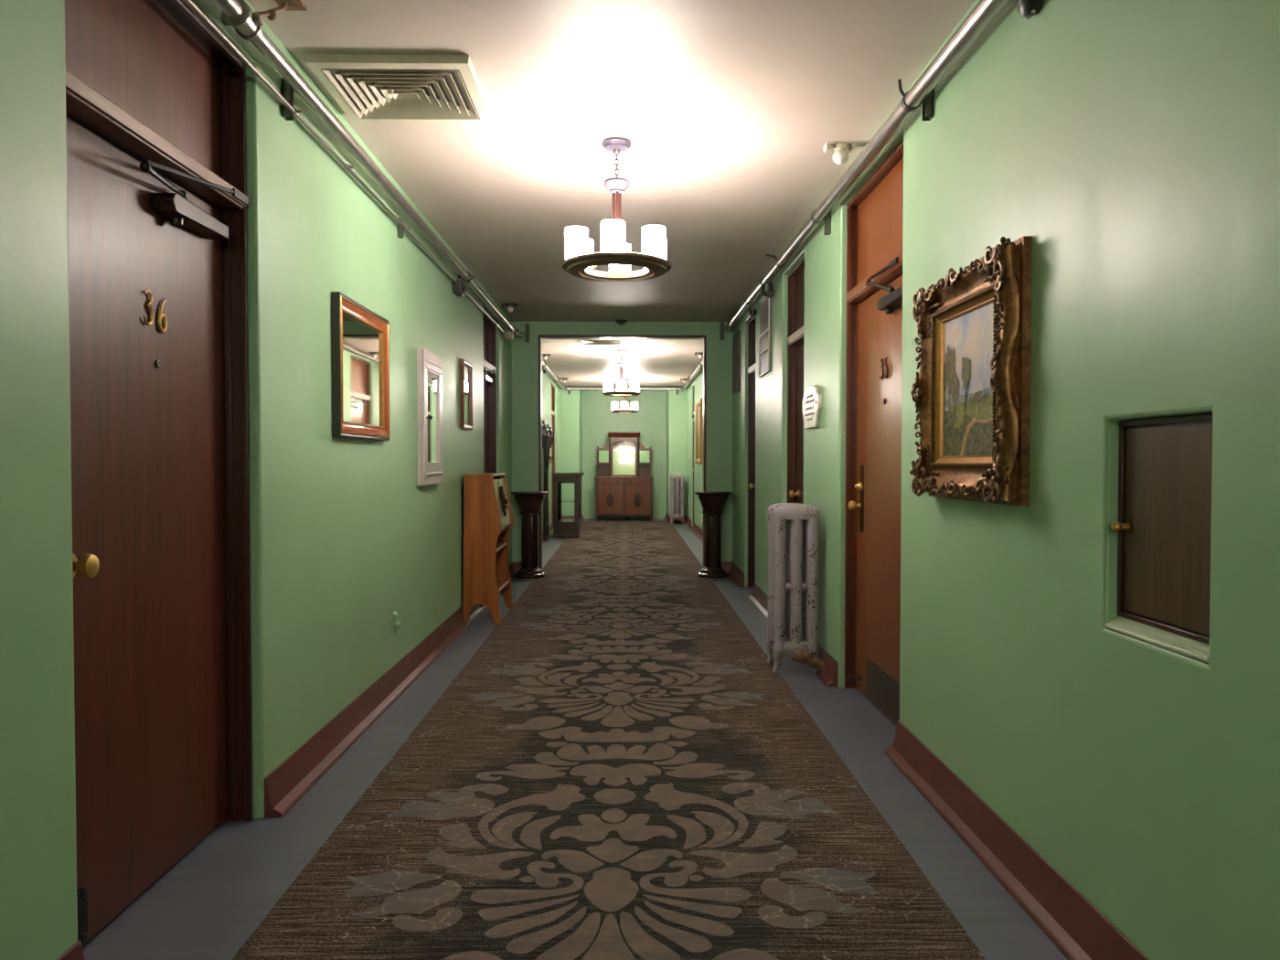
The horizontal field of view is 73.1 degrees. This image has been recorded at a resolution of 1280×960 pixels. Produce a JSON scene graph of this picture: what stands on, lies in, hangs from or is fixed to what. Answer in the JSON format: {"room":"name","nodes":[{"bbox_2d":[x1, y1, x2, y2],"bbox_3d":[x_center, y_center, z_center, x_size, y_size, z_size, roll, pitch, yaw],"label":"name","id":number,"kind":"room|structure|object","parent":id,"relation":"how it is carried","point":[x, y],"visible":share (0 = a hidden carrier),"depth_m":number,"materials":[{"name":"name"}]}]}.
{"room":"hotel corridor","nodes":[
{"label":"hotel corridor","id":0,"kind":"room"},
{"bbox_2d":[0,0,511,959],"bbox_3d":[-1.335,-0.192,2.327,0.150,2.685,13.700,0,1,-1],"label":"wall","id":1,"kind":"structure","parent":0,"point":[345,537],"depth_m":2.97,"materials":[{"name":"green paint"}]},
{"bbox_2d":[56,940,85,959],"bbox_3d":[-1.175,1.161,-1.281,0.061,0.133,6.425,0,1,-1],"label":"baseboard","id":2,"kind":"structure","parent":1,"relation":"attached to","point":[75,952],"depth_m":1.90,"materials":[{"name":"paint"}]},
{"bbox_2d":[64,0,252,947],"bbox_3d":[-1.344,-0.108,2.395,0.153,2.515,0.972,0,1,-1],"label":"door","id":3,"kind":"structure","parent":1,"relation":"in","point":[158,200],"depth_m":2.44,"materials":[{"name":"brown wood"}]},
{"bbox_2d":[281,77,294,120],"bbox_3d":[-1.257,-1.358,3.084,0.028,0.135,0.040,0,1,-1],"label":"bracket","id":4,"kind":"object","parent":1,"relation":"attached to","point":[287,91],"visible":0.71,"depth_m":3.06,"materials":[{"name":"metal"}]},
{"bbox_2d":[182,0,504,332],"bbox_3d":[-1.214,-1.272,1.956,0.079,0.090,12.800,0,1,-1],"label":"conduit","id":5,"kind":"object","parent":1,"relation":"attached to","point":[459,289],"visible":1,"depth_m":3.30,"materials":[{"name":"metal"}]},
{"bbox_2d":[330,291,389,440],"bbox_3d":[-1.265,-0.488,3.955,0.037,0.598,0.745,0,1,-1],"label":"wall mirror","id":6,"kind":"object","parent":1,"relation":"attached to","point":[360,336],"visible":1,"depth_m":3.89,"materials":[{"name":"brown wood"}]},
{"bbox_2d":[342,313,381,426],"bbox_3d":[-1.275,-0.488,3.955,0.010,0.478,0.625,0,1,-1],"label":"mirror glass","id":7,"kind":"object","parent":6,"relation":"attached to","point":[361,334],"depth_m":3.94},
{"bbox_2d":[264,604,486,817],"bbox_3d":[-1.271,1.024,5.164,0.061,0.133,4.502,0,1,-1],"label":"baseboard","id":8,"kind":"structure","parent":1,"relation":"attached to","point":[284,786],"depth_m":3.73,"materials":[{"name":"paint"}]},
{"bbox_2d":[393,611,401,633],"bbox_3d":[-1.276,0.751,4.550,0.032,0.122,0.050,0,1,-1],"label":"wall hook","id":9,"kind":"object","parent":1,"relation":"attached to","point":[397,624],"visible":1,"depth_m":4.54,"materials":[{"name":"green paint"}]},
{"bbox_2d":[396,217,403,238],"bbox_3d":[-1.283,-1.348,4.624,0.022,0.100,0.040,0,1,-1],"label":"bracket","id":10,"kind":"object","parent":1,"relation":"attached to","point":[400,231],"visible":0.83,"depth_m":4.61,"materials":[{"name":"metal"}]},
{"bbox_2d":[416,347,442,486],"bbox_3d":[-1.264,-0.372,5.285,0.078,0.805,0.499,0,1,-1],"label":"wall mirror","id":11,"kind":"object","parent":1,"relation":"attached to","point":[429,365],"visible":1,"depth_m":5.18,"materials":[{"name":"white wood"}]},
{"bbox_2d":[427,372,437,461],"bbox_3d":[-1.273,-0.380,5.282,0.005,0.542,0.327,0,1,-1],"label":"mirror glass","id":12,"kind":"object","parent":11,"relation":"attached to","point":[432,377],"depth_m":5.30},
{"bbox_2d":[459,358,473,430],"bbox_3d":[-1.307,-0.638,6.522,0.030,0.510,0.385,0,1,-1],"label":"wall mirror","id":13,"kind":"object","parent":1,"relation":"attached to","point":[466,406],"visible":1,"depth_m":6.51,"materials":[{"name":"mirror"}]},
{"bbox_2d":[464,365,469,425],"bbox_3d":[-1.315,-0.638,6.522,0.007,0.450,0.325,0,1,-1],"label":"mirror glass","id":14,"kind":"object","parent":13,"relation":"attached to","point":[466,368],"depth_m":6.54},
{"bbox_2d":[483,313,496,472],"bbox_3d":[-1.427,-0.236,7.848,0.148,2.540,0.902,0,1,-1],"label":"door","id":15,"kind":"structure","parent":1,"relation":"in","point":[489,327],"depth_m":8.26,"materials":[{"name":"brown wood"}]},
{"bbox_2d":[508,562,515,580],"bbox_3d":[-1.324,0.948,8.769,0.061,0.133,0.868,0,1,-1],"label":"baseboard","id":16,"kind":"structure","parent":1,"relation":"attached to","point":[512,572],"depth_m":8.98,"materials":[{"name":"paint"}]},
{"bbox_2d":[542,370,560,531],"bbox_3d":[-1.575,-0.420,13.132,0.150,2.685,7.680,0,1,-1],"label":"wall","id":17,"kind":"structure","parent":0,"point":[548,380],"depth_m":14.77,"materials":[{"name":"green paint"}]},
{"bbox_2d":[542,523,553,543],"bbox_3d":[-1.454,0.877,12.126,0.061,0.133,5.610,0,1,-1],"label":"baseboard","id":18,"kind":"structure","parent":17,"relation":"attached to","point":[550,528],"depth_m":14.35,"materials":[{"name":"paint"}]},
{"bbox_2d":[551,384,554,526],"bbox_3d":[-1.615,-0.411,15.418,0.157,2.570,1.010,0,1,-1],"label":"door","id":19,"kind":"structure","parent":17,"relation":"in","point":[552,387],"depth_m":15.89,"materials":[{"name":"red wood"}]},
{"bbox_2d":[82,519,1067,959],"bbox_3d":[-0.151,1.106,6.823,3.300,0.100,22.800,0,1,-1],"label":"floor","id":20,"kind":"structure","parent":0,"point":[208,903],"depth_m":2.73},
{"bbox_2d":[463,472,514,624],"bbox_3d":[-1.160,0.502,6.681,0.288,1.105,0.701,0,1,-1],"label":"bookshelf","id":21,"kind":"object","parent":20,"relation":"on","point":[488,517],"visible":0.96,"depth_m":6.33,"materials":[{"name":"brown wood"}]},
{"bbox_2d":[496,542,507,552],"bbox_3d":[-1.177,0.525,6.681,0.206,0.020,0.655,0,1,-1],"label":"shelf","id":22,"kind":"object","parent":21,"relation":"attached to","point":[499,545],"depth_m":6.85,"materials":[{"name":"brown wood"}]},
{"bbox_2d":[496,580,509,592],"bbox_3d":[-1.167,0.830,6.688,0.226,0.020,0.655,0,1,-1],"label":"shelf","id":23,"kind":"object","parent":21,"relation":"attached to","point":[501,584],"depth_m":6.80,"materials":[{"name":"brown wood"}]},
{"bbox_2d":[511,490,548,578],"bbox_3d":[-1.145,0.563,8.998,0.375,0.886,0.375,0,1,-1],"label":"pedestal","id":24,"kind":"object","parent":20,"relation":"on","point":[529,503],"visible":1,"depth_m":8.92,"materials":[{"name":"brown wood"}]},
{"bbox_2d":[542,419,554,541],"bbox_3d":[-1.405,0.022,13.044,0.126,1.804,1.701,0,1,-1],"label":"hall tree","id":25,"kind":"object","parent":20,"relation":"on","point":[547,432],"visible":0.91,"depth_m":13.03,"materials":[{"name":"black wood"}]},
{"bbox_2d":[231,521,985,959],"bbox_3d":[-0.152,1.045,7.252,1.816,0.004,20.460,0,1,-1],"label":"carpet runner","id":26,"kind":"object","parent":20,"relation":"on","point":[620,769],"visible":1,"depth_m":2.94,"materials":[{"name":"brown carpet"}]},
{"bbox_2d":[552,472,583,537],"bbox_3d":[-1.159,0.391,13.980,0.455,1.018,0.872,0,1,-1],"label":"display cabinet","id":27,"kind":"object","parent":26,"relation":"on","point":[567,486],"visible":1,"depth_m":13.57,"materials":[{"name":"brown wood"}]},
{"bbox_2d":[594,431,653,521],"bbox_3d":[-0.326,-0.080,17.713,1.193,1.810,0.512,0,1,-1],"label":"sideboard","id":28,"kind":"object","parent":20,"relation":"on","point":[624,478],"visible":1,"depth_m":17.52,"materials":[{"name":"brown wood"}]},
{"bbox_2d":[598,450,608,462],"bbox_3d":[-0.743,-0.484,17.769,0.212,0.255,0.010,0,1,-1],"label":"mirror","id":29,"kind":"object","parent":28,"relation":"attached to","point":[603,455],"depth_m":17.76,"materials":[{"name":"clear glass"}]},
{"bbox_2d":[612,440,635,474],"bbox_3d":[-0.325,-0.476,17.785,0.495,0.760,0.027,0,1,-1],"label":"mirror","id":30,"kind":"object","parent":28,"relation":"attached to","point":[624,452],"depth_m":17.78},
{"bbox_2d":[640,450,649,462],"bbox_3d":[0.094,-0.484,17.782,0.212,0.255,0.010,0,1,-1],"label":"mirror","id":31,"kind":"object","parent":28,"relation":"attached to","point":[644,454],"depth_m":17.78,"materials":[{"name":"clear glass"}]},
{"bbox_2d":[670,474,685,523],"bbox_3d":[0.729,0.367,16.706,0.290,0.954,0.372,0,1,-1],"label":"radiator","id":32,"kind":"object","parent":20,"relation":"on","point":[677,481],"visible":1,"depth_m":16.60,"materials":[{"name":"grey metal"}]},
{"bbox_2d":[694,490,731,577],"bbox_3d":[0.762,0.562,9.026,0.375,0.886,0.375,0,1,-1],"label":"pedestal","id":33,"kind":"object","parent":20,"relation":"on","point":[712,503],"visible":1,"depth_m":8.95,"materials":[{"name":"brown wood"}]},
{"bbox_2d":[766,502,825,673],"bbox_3d":[0.890,0.616,4.950,0.290,0.954,0.372,0,1,-1],"label":"radiator","id":34,"kind":"object","parent":20,"relation":"on","point":[793,528],"visible":1,"depth_m":4.85,"materials":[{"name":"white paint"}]},
{"bbox_2d":[246,0,975,386],"bbox_3d":[-0.151,-1.679,6.764,3.300,0.100,22.800,0,1,-1],"label":"ceiling","id":35,"kind":"structure","parent":0,"point":[728,110],"depth_m":3.85,"materials":[{"name":"white paint"}]},
{"bbox_2d":[213,0,523,340],"bbox_3d":[-1.159,-1.387,2.251,0.160,0.298,13.394,0,1,-1],"label":"pipe","id":36,"kind":"object","parent":35,"relation":"hanging from","point":[248,25],"visible":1,"depth_m":3.14,"materials":[{"name":"metal"}]},
{"bbox_2d":[303,53,492,122],"bbox_3d":[-0.929,-1.540,3.428,0.601,0.038,0.557,0,1,-1],"label":"ceiling vent","id":37,"kind":"object","parent":35,"relation":"in","point":[407,88],"visible":1,"depth_m":3.37,"materials":[{"name":"beige metal"}]},
{"bbox_2d":[501,303,518,312],"bbox_3d":[-1.221,-1.616,8.130,0.150,0.082,0.070,0,1,-1],"label":"ceiling light","id":38,"kind":"object","parent":35,"relation":"attached to","point":[510,306],"depth_m":8.11,"materials":[{"name":"metal"}]},
{"bbox_2d":[542,353,550,360],"bbox_3d":[-1.308,-1.699,11.949,0.150,0.079,0.070,0,1,-1],"label":"ceiling light","id":39,"kind":"object","parent":35,"relation":"attached to","point":[545,356],"depth_m":11.92,"materials":[{"name":"metal"}]},
{"bbox_2d":[576,339,624,344],"bbox_3d":[-0.471,-1.690,10.511,0.570,0.038,0.500,0,1,-1],"label":"ceiling vent","id":40,"kind":"object","parent":35,"relation":"in","point":[581,341],"visible":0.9,"depth_m":10.50,"materials":[{"name":"beige metal"}]},
{"bbox_2d":[562,137,671,282],"bbox_3d":[-0.108,-1.267,4.023,0.508,0.606,0.511,0,1,-1],"label":"ring chandelier","id":41,"kind":"object","parent":35,"relation":"hanging from","point":[581,261],"visible":1,"depth_m":3.89,"materials":[{"name":"white glass"}]},
{"bbox_2d":[615,319,627,325],"bbox_3d":[-0.197,-1.654,9.085,0.120,0.047,0.120,0,1,-1],"label":"smoke detector","id":42,"kind":"object","parent":35,"relation":"attached to","point":[621,322],"visible":1,"depth_m":9.05,"materials":[{"name":"plastic"}]},
{"bbox_2d":[602,349,640,396],"bbox_3d":[-0.245,-1.425,11.470,0.508,0.606,0.511,0,1,-1],"label":"ring chandelier","id":43,"kind":"object","parent":35,"relation":"hanging from","point":[621,386],"visible":1,"depth_m":11.34,"materials":[{"name":"white glass"}]},
{"bbox_2d":[542,359,703,390],"bbox_3d":[-0.259,-1.653,13.122,2.402,0.185,7.513,0,1,-1],"label":"pipe","id":44,"kind":"object","parent":35,"relation":"attached to","point":[545,368],"visible":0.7,"depth_m":16.71,"materials":[{"name":"metal"}]},
{"bbox_2d":[610,378,639,413],"bbox_3d":[-0.275,-1.510,15.469,0.508,0.606,0.511,0,1,-1],"label":"ring chandelier","id":45,"kind":"object","parent":35,"relation":"hanging from","point":[624,407],"visible":0.87,"depth_m":15.32,"materials":[{"name":"white glass"}]},
{"bbox_2d":[694,352,703,358],"bbox_3d":[0.825,-1.695,11.780,0.150,0.079,0.070,0,1,-1],"label":"ceiling light","id":46,"kind":"object","parent":35,"relation":"attached to","point":[699,354],"depth_m":11.76,"materials":[{"name":"metal"}]},
{"bbox_2d":[823,141,858,165],"bbox_3d":[0.940,-1.524,4.043,0.150,0.095,0.072,0,1,-1],"label":"ceiling light","id":47,"kind":"object","parent":35,"relation":"attached to","point":[840,156],"depth_m":4.02,"materials":[{"name":"beige ceramic"}]},
{"bbox_2d":[511,321,732,562],"bbox_3d":[-0.187,-0.338,9.253,2.900,2.685,0.120,0,1,-1],"label":"wall","id":48,"kind":"structure","parent":0,"point":[525,356],"depth_m":9.18,"materials":[{"name":"green paint"}]},
{"bbox_2d":[512,562,522,573],"bbox_3d":[-1.223,0.940,9.174,0.276,0.133,0.061,0,1,-1],"label":"baseboard","id":49,"kind":"structure","parent":48,"relation":"attached to","point":[517,565],"depth_m":9.19,"materials":[{"name":"paint"}]},
{"bbox_2d":[525,323,529,342],"bbox_3d":[-1.191,-1.554,9.136,0.040,0.200,0.030,0,1,-1],"label":"bracket","id":50,"kind":"object","parent":48,"relation":"attached to","point":[527,325],"visible":1,"depth_m":9.15,"materials":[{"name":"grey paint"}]},
{"bbox_2d":[538,334,706,568],"bbox_3d":[-0.187,-0.267,9.255,1.782,2.542,0.144,0,1,-1],"label":"trim","id":51,"kind":"structure","parent":48,"relation":"attached to","point":[540,336],"depth_m":9.18,"materials":[{"name":"brown wood"}]},
{"bbox_2d":[719,321,724,340],"bbox_3d":[0.871,-1.579,9.166,0.045,0.190,0.030,0,1,-1],"label":"bracket","id":52,"kind":"object","parent":48,"relation":"attached to","point":[721,325],"visible":1,"depth_m":9.18,"materials":[{"name":"grey paint"}]},
{"bbox_2d":[721,561,731,573],"bbox_3d":[0.850,0.939,9.205,0.273,0.133,0.061,0,1,-1],"label":"baseboard","id":53,"kind":"structure","parent":48,"relation":"attached to","point":[726,565],"depth_m":9.22,"materials":[{"name":"paint"}]},
{"bbox_2d":[560,385,687,519],"bbox_3d":[-0.310,-0.514,17.540,2.900,2.685,1.100,0,1,-1],"label":"wall","id":54,"kind":"structure","parent":0,"point":[587,418],"depth_m":17.97,"materials":[{"name":"green paint"}]},
{"bbox_2d":[663,512,668,522],"bbox_3d":[0.527,0.763,17.530,0.061,0.133,1.000,0,1,-1],"label":"baseboard","id":55,"kind":"structure","parent":54,"relation":"attached to","point":[666,518],"depth_m":17.36,"materials":[{"name":"paint"}]},
{"bbox_2d":[668,515,686,522],"bbox_3d":[0.747,0.774,17.002,0.363,0.133,0.061,0,1,-1],"label":"baseboard","id":56,"kind":"structure","parent":54,"relation":"attached to","point":[685,517],"depth_m":17.01,"materials":[{"name":"paint"}]},
{"bbox_2d":[686,369,703,530],"bbox_3d":[1.060,-0.421,13.171,0.150,2.685,7.680,0,1,-1],"label":"wall","id":57,"kind":"structure","parent":0,"point":[697,382],"depth_m":15.18,"materials":[{"name":"green paint"}]},
{"bbox_2d":[685,515,691,526],"bbox_3d":[0.906,0.785,16.465,0.061,0.133,1.140,0,1,-1],"label":"baseboard","id":58,"kind":"structure","parent":57,"relation":"attached to","point":[688,520],"depth_m":16.30,"materials":[{"name":"paint"}]},
{"bbox_2d":[692,386,693,523],"bbox_3d":[1.023,-0.414,15.537,0.173,2.570,0.650,0,1,-1],"label":"door","id":59,"kind":"structure","parent":57,"relation":"in","point":[693,387],"depth_m":15.83,"materials":[{"name":"brown wood"}]},
{"bbox_2d":[691,522,703,542],"bbox_3d":[0.946,0.842,13.786,0.061,0.133,2.880,0,1,-1],"label":"baseboard","id":60,"kind":"structure","parent":57,"relation":"attached to","point":[696,529],"depth_m":14.09,"materials":[{"name":"paint"}]},
{"bbox_2d":[694,397,703,463],"bbox_3d":[0.951,-0.769,13.912,0.045,1.020,1.020,0,1,-1],"label":"framed picture","id":61,"kind":"object","parent":57,"relation":"attached to","point":[698,414],"visible":0.97,"depth_m":14.04},
{"bbox_2d":[732,0,1279,959],"bbox_3d":[1.162,-0.193,2.364,0.150,2.685,13.700,0,1,-1],"label":"wall","id":62,"kind":"structure","parent":0,"point":[1136,144],"depth_m":2.06,"materials":[{"name":"green paint"}]},
{"bbox_2d":[727,561,744,586],"bbox_3d":[0.962,0.948,8.763,0.061,0.133,0.948,0,1,-1],"label":"baseboard","id":63,"kind":"structure","parent":62,"relation":"attached to","point":[735,573],"depth_m":8.63,"materials":[{"name":"paint"}]},
{"bbox_2d":[732,330,740,394],"bbox_3d":[0.979,-1.189,8.787,0.023,0.595,0.470,0,1,-1],"label":"air vent","id":64,"kind":"object","parent":62,"relation":"in","point":[736,339],"visible":1,"depth_m":8.75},
{"bbox_2d":[747,315,755,586],"bbox_3d":[1.099,-0.233,7.925,0.131,2.530,0.668,0,1,-1],"label":"door","id":65,"kind":"structure","parent":62,"relation":"in","point":[752,324],"depth_m":8.24,"materials":[{"name":"brown wood"}]},
{"bbox_2d":[747,583,767,618],"bbox_3d":[0.989,0.987,6.944,0.061,0.133,1.327,0,1,-1],"label":"baseboard","id":66,"kind":"structure","parent":62,"relation":"attached to","point":[758,597],"depth_m":7.15,"materials":[{"name":"paint"}]},
{"bbox_2d":[758,298,770,377],"bbox_3d":[1.006,-1.150,6.973,0.023,0.595,0.480,0,1,-1],"label":"air vent","id":67,"kind":"object","parent":62,"relation":"in","point":[764,338],"visible":0.97,"depth_m":6.94,"materials":[{"name":"white plastic"}]},
{"bbox_2d":[787,256,804,503],"bbox_3d":[1.129,-0.197,5.878,0.131,2.545,0.744,0,1,-1],"label":"door","id":68,"kind":"structure","parent":62,"relation":"in","point":[795,279],"depth_m":6.21,"materials":[{"name":"brown wood"}]},
{"bbox_2d":[801,385,821,428],"bbox_3d":[1.030,-0.439,5.198,0.028,0.247,0.450,0,1,-1],"label":"wall plaque","id":69,"kind":"object","parent":62,"relation":"attached to","point":[812,400],"visible":1,"depth_m":5.12,"materials":[{"name":"plastic"}]},
{"bbox_2d":[808,644,837,686],"bbox_3d":[1.017,1.027,5.062,0.061,0.133,0.921,0,1,-1],"label":"baseboard","id":70,"kind":"structure","parent":62,"relation":"attached to","point":[828,677],"depth_m":4.71,"materials":[{"name":"paint"}]},
{"bbox_2d":[824,209,831,234],"bbox_3d":[1.037,-1.425,4.775,0.028,0.132,0.040,0,1,-1],"label":"bracket","id":71,"kind":"object","parent":62,"relation":"attached to","point":[827,218],"visible":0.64,"depth_m":4.75,"materials":[{"name":"metal"}]},
{"bbox_2d":[725,0,1007,331],"bbox_3d":[1.000,-1.395,2.311,0.172,0.172,13.450,0,1,-1],"label":"pipe","id":72,"kind":"object","parent":62,"relation":"attached to","point":[982,14],"visible":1,"depth_m":3.37,"materials":[{"name":"metal"}]},
{"bbox_2d":[844,139,903,725],"bbox_3d":[1.137,-0.161,4.058,0.170,2.550,1.025,0,1,-1],"label":"door","id":73,"kind":"structure","parent":62,"relation":"in","point":[875,214],"depth_m":4.21,"materials":[{"name":"red wood"}]},
{"bbox_2d":[922,88,933,120],"bbox_3d":[1.060,-1.392,3.183,0.028,0.122,0.040,0,1,-1],"label":"bracket","id":74,"kind":"object","parent":62,"relation":"attached to","point":[928,101],"visible":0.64,"depth_m":3.16,"materials":[{"name":"metal"}]},
{"bbox_2d":[909,235,1032,506],"bbox_3d":[1.033,-0.309,2.774,0.096,0.750,0.756,0,1,-1],"label":"framed landscape","id":75,"kind":"object","parent":62,"relation":"attached to","point":[974,325],"visible":1,"depth_m":2.68,"materials":[{"name":"brown metal"}]},
{"bbox_2d":[885,720,1150,959],"bbox_3d":[1.098,1.143,-0.447,0.061,0.133,8.025,0,1,-1],"label":"baseboard","id":76,"kind":"structure","parent":62,"relation":"attached to","point":[1070,921],"depth_m":2.44,"materials":[{"name":"paint"}]},
{"bbox_2d":[1016,0,1044,19],"bbox_3d":[1.061,-1.314,2.359,0.051,0.095,0.092,0,1,-1],"label":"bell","id":77,"kind":"object","parent":62,"relation":"attached to","point":[1026,8],"visible":1,"depth_m":2.35,"materials":[{"name":"metal"}]},
{"bbox_2d":[1105,413,1212,662],"bbox_3d":[1.127,0.108,1.851,0.068,0.486,0.360,0,1,-1],"label":"hatch","id":78,"kind":"object","parent":62,"relation":"attached to","point":[1163,527],"visible":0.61,"depth_m":1.86,"materials":[{"name":"brown wood"}]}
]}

